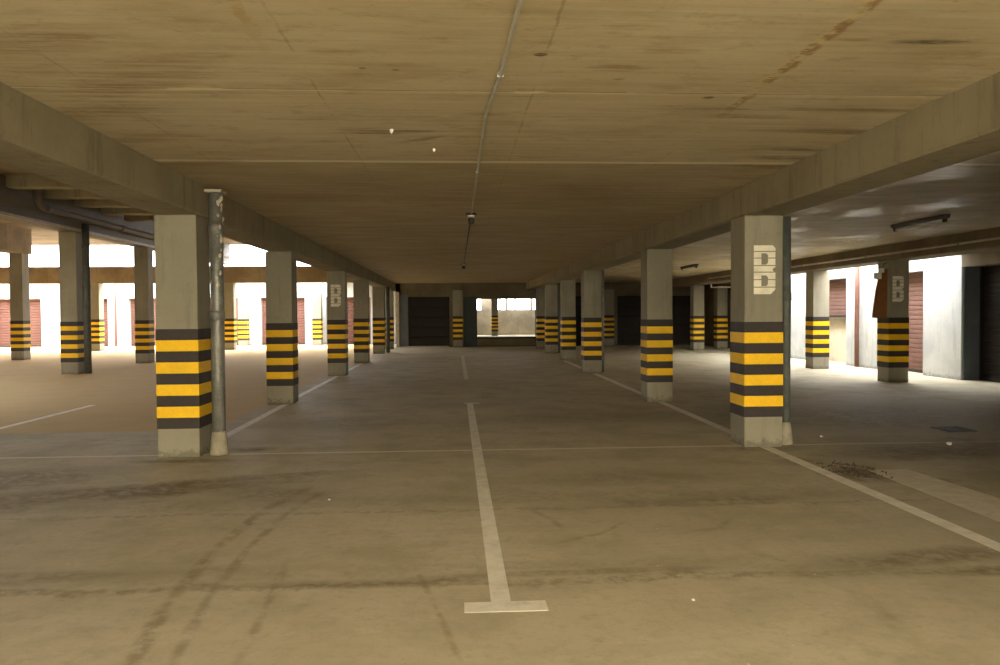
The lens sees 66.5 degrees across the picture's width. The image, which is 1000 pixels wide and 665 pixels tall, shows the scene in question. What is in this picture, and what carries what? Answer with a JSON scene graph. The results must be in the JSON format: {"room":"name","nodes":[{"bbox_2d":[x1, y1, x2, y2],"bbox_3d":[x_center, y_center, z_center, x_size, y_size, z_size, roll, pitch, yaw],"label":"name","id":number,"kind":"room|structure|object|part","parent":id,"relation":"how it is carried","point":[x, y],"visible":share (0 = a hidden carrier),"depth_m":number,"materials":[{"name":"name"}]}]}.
{"room":"parking garage","nodes":[
{"label":"parking garage","id":0,"kind":"room"},
{"bbox_2d":[0,163,246,245],"bbox_3d":[-17.354,-3.330,13.444,26.950,0.280,37.000,0,1,-3],"label":"ceiling","id":1,"kind":"structure","parent":0,"point":[40,236],"depth_m":27.95,"materials":[{"name":"concrete"}]},
{"bbox_2d":[0,223,31,253],"bbox_3d":[-15.676,-2.867,16.533,0.550,0.880,18.950,0,1,-3],"label":"ceiling beam","id":2,"kind":"structure","parent":1,"relation":"attached to","point":[13,239],"depth_m":25.03,"materials":[{"name":"concrete"}]},
{"bbox_2d":[6,174,77,188],"bbox_3d":[-7.141,-3.188,16.142,6.250,0.290,0.300,0,1,-3],"label":"rib","id":3,"kind":"object","parent":1,"relation":"attached to","point":[13,181],"visible":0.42,"depth_m":15.85,"materials":[{"name":"concrete"}]},
{"bbox_2d":[42,189,107,198],"bbox_3d":[-7.222,-3.222,17.539,6.250,0.290,0.300,0,1,-3],"label":"rib","id":4,"kind":"object","parent":1,"relation":"attached to","point":[46,193],"visible":0.24,"depth_m":17.25,"materials":[{"name":"concrete"}]},
{"bbox_2d":[73,199,134,207],"bbox_3d":[-7.303,-3.256,18.937,6.250,0.290,0.300,0,1,-3],"label":"rib","id":5,"kind":"object","parent":1,"relation":"attached to","point":[81,203],"visible":0.24,"depth_m":18.65,"materials":[{"name":"concrete"}]},
{"bbox_2d":[0,174,230,264],"bbox_3d":[-10.468,-2.829,13.654,0.515,0.880,36.600,0,1,-3],"label":"ceiling beam","id":6,"kind":"structure","parent":1,"relation":"attached to","point":[16,205],"depth_m":18.53,"materials":[{"name":"grey paint"}]},
{"bbox_2d":[101,208,155,214],"bbox_3d":[-7.387,-3.291,20.384,6.250,0.290,0.300,0,1,-3],"label":"rib","id":7,"kind":"object","parent":1,"relation":"attached to","point":[106,211],"visible":0.24,"depth_m":20.09,"materials":[{"name":"concrete"}]},
{"bbox_2d":[34,189,228,257],"bbox_3d":[-10.614,-3.147,23.820,0.180,0.645,14.075,0,1,-3],"label":"drain pipe","id":8,"kind":"object","parent":1,"relation":"attached to","point":[39,203],"visible":0.7,"depth_m":18.78,"materials":[{"name":"grey metal"}]},
{"bbox_2d":[124,215,153,221],"bbox_3d":[-7.468,-3.325,21.781,6.250,0.290,0.300,0,1,-3],"label":"rib","id":9,"kind":"object","parent":1,"relation":"attached to","point":[130,218],"visible":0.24,"depth_m":21.48,"materials":[{"name":"concrete"}]},
{"bbox_2d":[0,266,352,283],"bbox_3d":[-18.409,-2.387,31.867,26.950,0.700,0.450,0,1,-3],"label":"beam","id":10,"kind":"structure","parent":0,"point":[112,274],"depth_m":31.81,"materials":[{"name":"concrete"}]},
{"bbox_2d":[0,283,395,346],"bbox_3d":[-19.479,-0.879,36.726,29.350,3.100,0.400,0,1,-3],"label":"wall","id":11,"kind":"structure","parent":0,"point":[49,294],"depth_m":36.63,"materials":[{"name":"white paint"}]},
{"bbox_2d":[0,299,41,346],"bbox_3d":[-22.972,-0.453,36.570,2.170,2.300,0.090,0,1,-3],"label":"door","id":12,"kind":"structure","parent":11,"relation":"in","point":[35,304],"depth_m":36.57,"materials":[{"name":"red paint"}]},
{"bbox_2d":[103,299,107,345],"bbox_3d":[-19.877,-0.477,36.748,2.170,2.300,0.090,0,1,-3],"label":"door","id":13,"kind":"structure","parent":11,"relation":"in","point":[105,301],"depth_m":36.79,"materials":[{"name":"red paint"}]},
{"bbox_2d":[130,298,155,345],"bbox_3d":[-16.782,-0.501,36.926,2.170,2.300,0.090,0,1,-3],"label":"door","id":14,"kind":"structure","parent":11,"relation":"in","point":[132,303],"depth_m":36.86,"materials":[{"name":"red paint"}]},
{"bbox_3d":[-17.835,-0.493,36.861,0.060,2.300,0.080,0,1,-3],"label":"guide rail","id":15,"kind":"part","parent":14,"relation":"part of","materials":[{"name":"metal"}]},
{"bbox_2d":[210,298,237,344],"bbox_3d":[-13.688,-0.526,37.105,2.170,2.300,0.090,0,1,-3],"label":"door","id":16,"kind":"structure","parent":11,"relation":"in","point":[236,298],"depth_m":37.14,"materials":[{"name":"red paint"}]},
{"bbox_2d":[261,298,304,344],"bbox_3d":[-10.563,-0.551,37.285,2.170,2.300,0.090,0,1,-3],"label":"door","id":17,"kind":"structure","parent":11,"relation":"in","point":[300,301],"depth_m":37.30,"materials":[{"name":"red paint"}]},
{"bbox_3d":[-11.616,-0.542,37.219,0.060,2.300,0.080,0,1,-3],"label":"guide rail","id":18,"kind":"part","parent":17,"relation":"part of","materials":[{"name":"metal"}]},
{"bbox_2d":[347,297,370,343],"bbox_3d":[-7.398,-0.576,37.467,2.170,2.300,0.090,0,1,-3],"label":"door","id":19,"kind":"structure","parent":11,"relation":"in","point":[350,306],"depth_m":37.47,"materials":[{"name":"red paint"}]},
{"bbox_3d":[-6.345,-0.584,37.523,0.060,2.300,0.080,0,1,-3],"label":"guide rail","id":20,"kind":"part","parent":19,"relation":"part of","materials":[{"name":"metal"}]},
{"bbox_2d":[395,283,400,324],"bbox_3d":[-4.983,-1.120,42.669,0.220,3.100,18.800,0,1,-3],"label":"wall","id":21,"kind":"structure","parent":0,"point":[396,283],"depth_m":33.28,"materials":[{"name":"paint"}]},
{"bbox_2d":[0,335,999,664],"bbox_3d":[-6.280,1.093,22.207,80.000,0.302,105.000,0,1,-3],"label":"floor","id":22,"kind":"structure","parent":0,"point":[517,505],"depth_m":5.42,"materials":[{"name":"concrete"}]},
{"bbox_2d":[9,253,30,359],"bbox_3d":[-16.174,-0.864,25.706,0.425,3.569,0.425,0,1,-3],"label":"pillar","id":23,"kind":"structure","parent":22,"relation":"on","point":[20,333],"depth_m":25.51,"materials":[{"name":"paint"}]},
{"bbox_2d":[58,232,83,373],"bbox_3d":[-10.815,-0.741,19.306,0.425,3.569,0.425,0,1,-3],"label":"pillar","id":24,"kind":"structure","parent":22,"relation":"on","point":[70,243],"depth_m":19.11,"materials":[{"name":"paint"}]},
{"bbox_2d":[81,223,91,373],"bbox_3d":[-10.433,-0.853,19.265,0.188,3.770,0.185,0,1,-3],"label":"downpipe","id":25,"kind":"object","parent":22,"relation":"on","point":[86,286],"visible":1,"depth_m":19.21,"materials":[{"name":"metal"}]},
{"bbox_2d":[90,283,103,350],"bbox_3d":[-16.925,-0.639,32.000,0.425,2.820,0.425,0,1,-3],"label":"pillar","id":26,"kind":"structure","parent":22,"relation":"on","point":[97,304],"depth_m":31.81,"materials":[{"name":"paint"}]},
{"bbox_2d":[114,284,116,345],"bbox_3d":[-18.386,-0.861,36.489,0.104,3.040,0.098,0,1,-3],"label":"downpipe","id":27,"kind":"object","parent":22,"relation":"on","point":[115,302],"visible":0.85,"depth_m":36.46,"materials":[{"name":"metal"}]},
{"bbox_2d":[134,247,154,362],"bbox_3d":[-11.004,-0.845,23.601,0.425,3.569,0.425,0,1,-3],"label":"pillar","id":28,"kind":"structure","parent":22,"relation":"on","point":[143,256],"depth_m":23.41,"materials":[{"name":"paint"}]},
{"bbox_2d":[154,215,211,457],"bbox_3d":[-3.305,0.035,7.986,0.425,2.479,0.425,0,1,-3],"label":"pillar","id":29,"kind":"structure","parent":22,"relation":"on","point":[182,256],"depth_m":7.78,"materials":[{"name":"paint"}]},
{"bbox_2d":[204,189,228,455],"bbox_3d":[-2.949,-0.102,7.963,0.200,2.750,0.200,0,1,-3],"label":"downpipe","id":30,"kind":"object","parent":22,"relation":"on","point":[219,441],"visible":1,"depth_m":7.91,"materials":[{"name":"metal"}]},
{"bbox_2d":[224,283,236,349],"bbox_3d":[-11.425,-0.683,32.317,0.425,2.820,0.425,0,1,-3],"label":"pillar","id":31,"kind":"structure","parent":22,"relation":"on","point":[230,308],"depth_m":32.12,"materials":[{"name":"paint"}]},
{"bbox_2d":[238,294,249,345],"bbox_3d":[-12.315,-0.613,36.656,0.425,2.479,0.425,0,1,-3],"label":"pillar","id":32,"kind":"structure","parent":22,"relation":"on","point":[243,299],"depth_m":36.45,"materials":[{"name":"paint"}]},
{"bbox_2d":[265,251,298,403],"bbox_3d":[-3.590,-0.076,12.576,0.425,2.479,0.425,0,1,-3],"label":"pillar","id":33,"kind":"structure","parent":22,"relation":"on","point":[280,267],"depth_m":12.37,"materials":[{"name":"paint"}]},
{"bbox_2d":[312,293,322,344],"bbox_3d":[-8.821,-0.641,36.858,0.425,2.479,0.425,0,1,-3],"label":"pillar","id":34,"kind":"structure","parent":22,"relation":"on","point":[317,321],"depth_m":36.65,"materials":[{"name":"paint"}]},
{"bbox_2d":[327,271,347,375],"bbox_3d":[-3.877,-0.213,18.216,0.425,2.479,0.426,0,1,-3],"label":"pillar","id":35,"kind":"structure","parent":22,"relation":"on","point":[337,309],"depth_m":18.01,"materials":[{"name":"paint"}]},
{"bbox_2d":[353,280,369,362],"bbox_3d":[-4.174,-0.330,23.006,0.425,2.479,0.425,0,1,-3],"label":"pillar","id":36,"kind":"structure","parent":22,"relation":"on","point":[360,287],"depth_m":22.80,"materials":[{"name":"paint"}]},
{"bbox_2d":[372,287,384,353],"bbox_3d":[-4.505,-0.461,28.395,0.425,2.479,0.425,0,1,-3],"label":"pillar","id":37,"kind":"structure","parent":22,"relation":"on","point":[378,293],"depth_m":28.19,"materials":[{"name":"paint"}]},
{"bbox_2d":[386,287,389,352],"bbox_3d":[-4.224,-0.482,28.751,0.154,2.480,0.148,0,1,-3],"label":"downpipe","id":38,"kind":"object","parent":22,"relation":"on","point":[387,288],"visible":0.99,"depth_m":28.69,"materials":[{"name":"paint"}]},
{"bbox_2d":[385,290,393,348],"bbox_3d":[-4.705,-0.553,32.188,0.425,2.479,0.425,0,1,-3],"label":"pillar","id":39,"kind":"structure","parent":22,"relation":"on","point":[391,291],"depth_m":31.99,"materials":[{"name":"paint"}]},
{"bbox_2d":[453,290,462,346],"bbox_3d":[-1.839,-0.596,33.205,0.425,2.479,0.425,0,1,-3],"label":"pillar","id":40,"kind":"structure","parent":22,"relation":"on","point":[457,294],"depth_m":32.99,"materials":[{"name":"paint"}]},
{"bbox_2d":[491,299,497,335],"bbox_3d":[-0.351,-1.027,50.263,0.425,2.479,0.425,0,1,-3],"label":"pillar","id":41,"kind":"structure","parent":22,"relation":"on","point":[494,302],"depth_m":50.06,"materials":[{"name":"paint"}]},
{"bbox_2d":[536,288,544,348],"bbox_3d":[1.722,-0.579,31.557,0.425,2.479,0.425,0,1,-3],"label":"pillar","id":42,"kind":"structure","parent":22,"relation":"on","point":[540,292],"depth_m":31.34,"materials":[{"name":"paint"}]},
{"bbox_2d":[545,285,557,353],"bbox_3d":[1.857,-0.484,27.660,0.425,2.479,0.425,0,1,-3],"label":"pillar","id":43,"kind":"structure","parent":22,"relation":"on","point":[551,291],"depth_m":27.45,"materials":[{"name":"paint"}]},
{"bbox_2d":[558,285,559,352],"bbox_3d":[2.139,-0.496,27.666,0.074,2.480,0.069,0,1,-3],"label":"downpipe","id":44,"kind":"object","parent":22,"relation":"on","point":[558,285],"visible":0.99,"depth_m":27.63,"materials":[{"name":"paint"}]},
{"bbox_2d":[560,280,575,359],"bbox_3d":[2.108,-0.387,23.669,0.425,2.479,0.425,0,1,-3],"label":"pillar","id":45,"kind":"structure","parent":22,"relation":"on","point":[567,287],"depth_m":23.46,"materials":[{"name":"paint"}]},
{"bbox_2d":[581,270,601,373],"bbox_3d":[2.209,-0.259,18.468,0.425,2.479,0.425,0,1,-3],"label":"pillar","id":46,"kind":"structure","parent":22,"relation":"on","point":[591,320],"depth_m":18.26,"materials":[{"name":"paint"}]},
{"bbox_2d":[601,270,603,372],"bbox_3d":[2.484,-0.271,18.423,0.064,2.480,0.059,0,1,-3],"label":"downpipe","id":47,"kind":"object","parent":22,"relation":"on","point":[602,271],"visible":0.85,"depth_m":18.39,"materials":[{"name":"grey metal"}]},
{"bbox_2d":[604,289,613,345],"bbox_3d":[4.770,-0.649,33.586,0.425,2.479,0.425,0,1,-3],"label":"pillar","id":48,"kind":"structure","parent":22,"relation":"on","point":[608,293],"depth_m":33.37,"materials":[{"name":"paint"}]},
{"bbox_2d":[641,249,672,401],"bbox_3d":[2.579,-0.117,12.581,0.425,2.479,0.425,0,1,-3],"label":"pillar","id":49,"kind":"structure","parent":22,"relation":"on","point":[656,264],"depth_m":12.38,"materials":[{"name":"paint"}]},
{"bbox_2d":[690,285,703,349],"bbox_3d":[7.597,-0.564,29.393,0.425,2.479,0.425,0,1,-3],"label":"pillar","id":50,"kind":"structure","parent":22,"relation":"on","point":[696,291],"depth_m":29.19,"materials":[{"name":"paint"}]},
{"bbox_2d":[714,286,727,348],"bbox_3d":[8.783,-0.595,30.362,0.425,2.479,0.425,0,1,-3],"label":"pillar","id":51,"kind":"structure","parent":22,"relation":"on","point":[720,294],"depth_m":30.16,"materials":[{"name":"paint"}]},
{"bbox_2d":[730,215,782,446],"bbox_3d":[2.808,-0.014,8.368,0.425,2.479,0.426,0,1,-3],"label":"pillar","id":52,"kind":"structure","parent":22,"relation":"on","point":[756,324],"depth_m":8.16,"materials":[{"name":"paint"}]},
{"bbox_2d":[782,216,792,444],"bbox_3d":[3.138,-0.022,8.377,0.164,2.490,0.164,0,1,-3],"label":"downpipe","id":53,"kind":"object","parent":22,"relation":"on","point":[787,439],"visible":0.7,"depth_m":8.33,"materials":[{"name":"metal"}]},
{"bbox_2d":[805,271,828,368],"bbox_3d":[8.091,-0.322,19.457,0.425,2.479,0.425,0,1,-3],"label":"pillar","id":54,"kind":"structure","parent":22,"relation":"on","point":[817,282],"depth_m":19.26,"materials":[{"name":"paint"}]},
{"bbox_2d":[816,460,892,478],"bbox_3d":[3.218,1.252,6.984,0.470,0.029,0.795,0,1,-3],"label":"gravel patch","id":55,"kind":"object","parent":22,"relation":"on","point":[849,471],"visible":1,"depth_m":6.99,"materials":[{"name":"gravel"}]},
{"bbox_2d":[877,260,908,381],"bbox_3d":[8.088,-0.229,15.702,0.425,2.479,0.426,0,1,-3],"label":"pillar","id":56,"kind":"structure","parent":22,"relation":"on","point":[893,331],"depth_m":15.50,"materials":[{"name":"paint"}]},
{"bbox_2d":[872,262,888,318],"bbox_3d":[7.716,-0.857,15.461,0.339,1.151,0.072,0,1,-3],"label":"board","id":57,"kind":"object","parent":56,"relation":"attached to","point":[880,298],"visible":1,"depth_m":15.46,"materials":[{"name":"brown wood"}]},
{"bbox_2d":[930,426,976,431],"bbox_3d":[5.532,1.179,9.316,0.360,0.012,0.360,0,1,-3],"label":"drain cover","id":58,"kind":"object","parent":22,"relation":"on","point":[943,428],"visible":1,"depth_m":9.27,"materials":[{"name":"metal"}]},
{"bbox_2d":[0,0,999,282],"bbox_3d":[2.284,-1.865,14.866,12.400,0.335,37.500,0,1,-3],"label":"ceiling","id":59,"kind":"structure","parent":0,"point":[354,127],"depth_m":4.92,"materials":[{"name":"concrete"}]},
{"bbox_2d":[0,82,395,290],"bbox_3d":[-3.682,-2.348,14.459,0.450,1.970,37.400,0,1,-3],"label":"ceiling beam","id":60,"kind":"structure","parent":59,"relation":"attached to","point":[36,138],"depth_m":6.10,"materials":[{"name":"concrete"}]},
{"bbox_2d":[463,224,470,263],"bbox_3d":[-0.681,-1.712,15.399,0.020,0.020,10.000,0,1,-3],"label":"conduit","id":61,"kind":"object","parent":59,"relation":"attached to","point":[469,224],"visible":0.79,"depth_m":13.79,"materials":[{"name":"metal"}]},
{"bbox_2d":[466,213,476,223],"bbox_3d":[-0.388,-1.532,10.261,0.150,0.139,0.150,0,1,-3],"label":"holder","id":62,"kind":"object","parent":59,"relation":"hanging from","point":[470,216],"visible":0.98,"depth_m":10.23,"materials":[{"name":"plastic"}]},
{"bbox_2d":[468,217,473,223],"bbox_3d":[-0.388,-1.504,10.261,0.082,0.082,0.082,0,1,-3],"label":"socket","id":63,"kind":"object","parent":62,"relation":"attached to","point":[470,219],"depth_m":10.23,"materials":[{"name":"plastic"}]},
{"bbox_2d":[471,0,522,213],"bbox_3d":[-0.132,-1.484,6.068,0.082,0.030,8.200,0,1,-4],"label":"conduit","id":64,"kind":"object","parent":59,"relation":"attached to","point":[500,74],"visible":1,"depth_m":4.33,"materials":[{"name":"grey metal"}]},
{"bbox_2d":[680,264,698,270],"bbox_3d":[5.433,-1.871,21.911,0.100,0.110,1.400,0,1,-3],"label":"strip light","id":65,"kind":"object","parent":59,"relation":"attached to","point":[692,265],"visible":1,"depth_m":21.82,"materials":[{"name":"white plastic"}]},
{"bbox_2d":[526,72,999,289],"bbox_3d":[2.443,-1.582,14.832,0.450,0.340,37.400,0,1,-3],"label":"ceiling beam","id":66,"kind":"structure","parent":59,"relation":"attached to","point":[962,125],"depth_m":6.09,"materials":[{"name":"concrete"}]},
{"bbox_2d":[672,227,999,288],"bbox_3d":[8.203,-1.628,15.164,0.590,0.340,37.400,0,1,-3],"label":"ceiling beam","id":67,"kind":"structure","parent":59,"relation":"attached to","point":[993,245],"depth_m":15.42,"materials":[{"name":"concrete"}]},
{"bbox_2d":[708,237,999,278],"bbox_3d":[7.712,-1.663,17.940,0.070,0.061,17.000,0,1,-3],"label":"conduit","id":68,"kind":"object","parent":67,"relation":"attached to","point":[993,238],"visible":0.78,"depth_m":14.99,"materials":[{"name":"grey metal"}]},
{"bbox_2d":[891,214,950,231],"bbox_3d":[6.198,-1.614,11.291,0.100,0.110,1.300,0,1,-3],"label":"strip light","id":69,"kind":"object","parent":59,"relation":"attached to","point":[943,217],"visible":1,"depth_m":11.19,"materials":[{"name":"white plastic"}]},
{"bbox_2d":[477,299,534,334],"bbox_3d":[2.180,-1.455,52.343,15.600,3.200,0.300,0,1,-3],"label":"wall","id":70,"kind":"structure","parent":0,"point":[510,322],"depth_m":52.11,"materials":[{"name":"beige concrete"}]},
{"bbox_2d":[395,282,689,346],"bbox_3d":[2.989,-0.805,33.870,15.120,2.800,0.300,0,1,-3],"label":"wall","id":71,"kind":"structure","parent":0,"point":[479,290],"depth_m":33.54,"materials":[{"name":"paint"}]},
{"bbox_2d":[400,295,407,345],"bbox_3d":[-4.186,-0.493,33.282,0.360,2.300,0.060,0,1,-3],"label":"trim","id":72,"kind":"structure","parent":71,"relation":"attached to","point":[403,298],"depth_m":33.25,"materials":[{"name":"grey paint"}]},
{"bbox_2d":[396,292,448,347],"bbox_3d":[-3.376,-0.559,33.287,2.300,2.420,0.140,0,1,-3],"label":"trim","id":73,"kind":"structure","parent":71,"relation":"attached to","point":[397,293],"depth_m":33.19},
{"bbox_2d":[408,297,449,346],"bbox_3d":[-3.116,-0.455,33.480,1.820,2.200,0.090,0,1,-3],"label":"door","id":74,"kind":"structure","parent":71,"relation":"in","point":[428,317],"depth_m":33.48,"materials":[{"name":"metal"}]},
{"bbox_3d":[-3.994,-0.448,33.424,0.060,2.200,0.080,0,1,-3],"label":"guide rail","id":75,"kind":"part","parent":74,"relation":"part of","materials":[{"name":"grey metal"}]},
{"bbox_3d":[-2.237,-0.462,33.525,0.060,2.200,0.080,0,1,-3],"label":"guide rail","id":76,"kind":"part","parent":74,"relation":"part of","materials":[{"name":"black metal"}]},
{"bbox_2d":[464,297,476,346],"bbox_3d":[-1.295,-0.470,33.605,0.570,2.200,0.310,0,1,-3],"label":"trim","id":77,"kind":"structure","parent":71,"relation":"attached to","point":[470,303],"depth_m":33.45,"materials":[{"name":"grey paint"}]},
{"bbox_2d":[477,337,535,338],"bbox_3d":[0.286,0.227,33.728,2.650,0.060,0.380,0,1,-3],"label":"window sill","id":78,"kind":"structure","parent":71,"relation":"in","point":[477,337],"depth_m":33.52,"materials":[{"name":"white concrete"}]},
{"bbox_2d":[576,296,580,345],"bbox_3d":[3.249,-0.508,33.927,2.220,2.200,0.090,0,1,-3],"label":"door","id":79,"kind":"structure","parent":71,"relation":"in","point":[578,298],"depth_m":33.94,"materials":[{"name":"metal"}]},
{"bbox_2d":[617,296,640,344],"bbox_3d":[6.269,-0.532,34.101,2.170,2.200,0.090,0,1,-3],"label":"door","id":80,"kind":"structure","parent":71,"relation":"in","point":[628,307],"depth_m":34.07,"materials":[{"name":"metal"}]},
{"bbox_3d":[5.216,-0.523,34.035,0.060,2.200,0.080,0,1,-3],"label":"guide rail","id":81,"kind":"part","parent":80,"relation":"part of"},
{"bbox_2d":[672,296,689,344],"bbox_3d":[8.690,-0.551,34.240,2.120,2.200,0.090,0,1,-3],"label":"door","id":82,"kind":"structure","parent":71,"relation":"in","point":[680,304],"depth_m":34.21,"materials":[{"name":"metal"}]},
{"bbox_2d":[704,282,730,348],"bbox_3d":[8.513,-0.768,30.933,1.830,2.800,6.200,0,1,-3],"label":"wall","id":83,"kind":"structure","parent":0,"point":[708,291],"depth_m":32.70,"materials":[{"name":"paint"}]},
{"bbox_2d":[711,284,730,287],"bbox_3d":[8.472,-1.853,29.492,0.800,0.260,0.420,0,1,-3],"label":"wall bracket","id":84,"kind":"object","parent":83,"relation":"attached to","point":[711,284],"visible":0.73,"depth_m":29.29,"materials":[{"name":"metal"}]},
{"bbox_2d":[829,317,845,361],"bbox_3d":[11.861,-0.440,12.699,3.250,3.000,32.000,0,1,-3],"label":"wall","id":85,"kind":"structure","parent":0,"point":[837,325],"depth_m":22.20,"materials":[{"name":"white paint"}]},
{"bbox_2d":[791,251,999,379],"bbox_3d":[10.034,-0.417,12.243,0.450,3.000,31.300,0,1,-3],"label":"wall","id":86,"kind":"structure","parent":0,"point":[942,276],"depth_m":17.00,"materials":[{"name":"white paint"}]},
{"bbox_2d":[829,279,845,317],"bbox_3d":[9.627,-0.329,21.741,0.090,2.360,2.320,0,1,-3],"label":"door","id":87,"kind":"structure","parent":86,"relation":"in","point":[837,288],"depth_m":21.75,"materials":[{"name":"brown paint"}]},
{"bbox_2d":[854,267,858,366],"bbox_3d":[9.290,-0.580,19.861,0.114,2.940,0.108,0,1,-3],"label":"downpipe","id":88,"kind":"object","parent":86,"relation":"attached to","point":[856,321],"visible":0.85,"depth_m":19.83,"materials":[{"name":"metal"}]},
{"bbox_2d":[908,272,922,372],"bbox_3d":[9.835,-0.241,18.148,0.090,2.360,1.920,0,1,-3],"label":"door","id":89,"kind":"structure","parent":86,"relation":"in","point":[915,279],"depth_m":18.05,"materials":[{"name":"brown paint"}]},
{"bbox_2d":[962,267,979,379],"bbox_3d":[9.847,-0.185,15.874,0.430,2.360,0.038,0,1,-3],"label":"trim","id":90,"kind":"structure","parent":86,"relation":"attached to","point":[971,275],"depth_m":15.85,"materials":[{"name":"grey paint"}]},
{"bbox_2d":[979,265,999,382],"bbox_3d":[10.071,-0.164,14.937,0.090,2.360,1.880,0,1,-3],"label":"door","id":91,"kind":"structure","parent":86,"relation":"in","point":[989,346],"depth_m":15.62,"materials":[{"name":"metal"}]},
{"bbox_3d":[10.014,-0.186,15.845,0.080,2.360,0.060,0,1,-3],"label":"guide rail","id":92,"kind":"part","parent":91,"relation":"part of","materials":[{"name":"black metal"}]}
]}

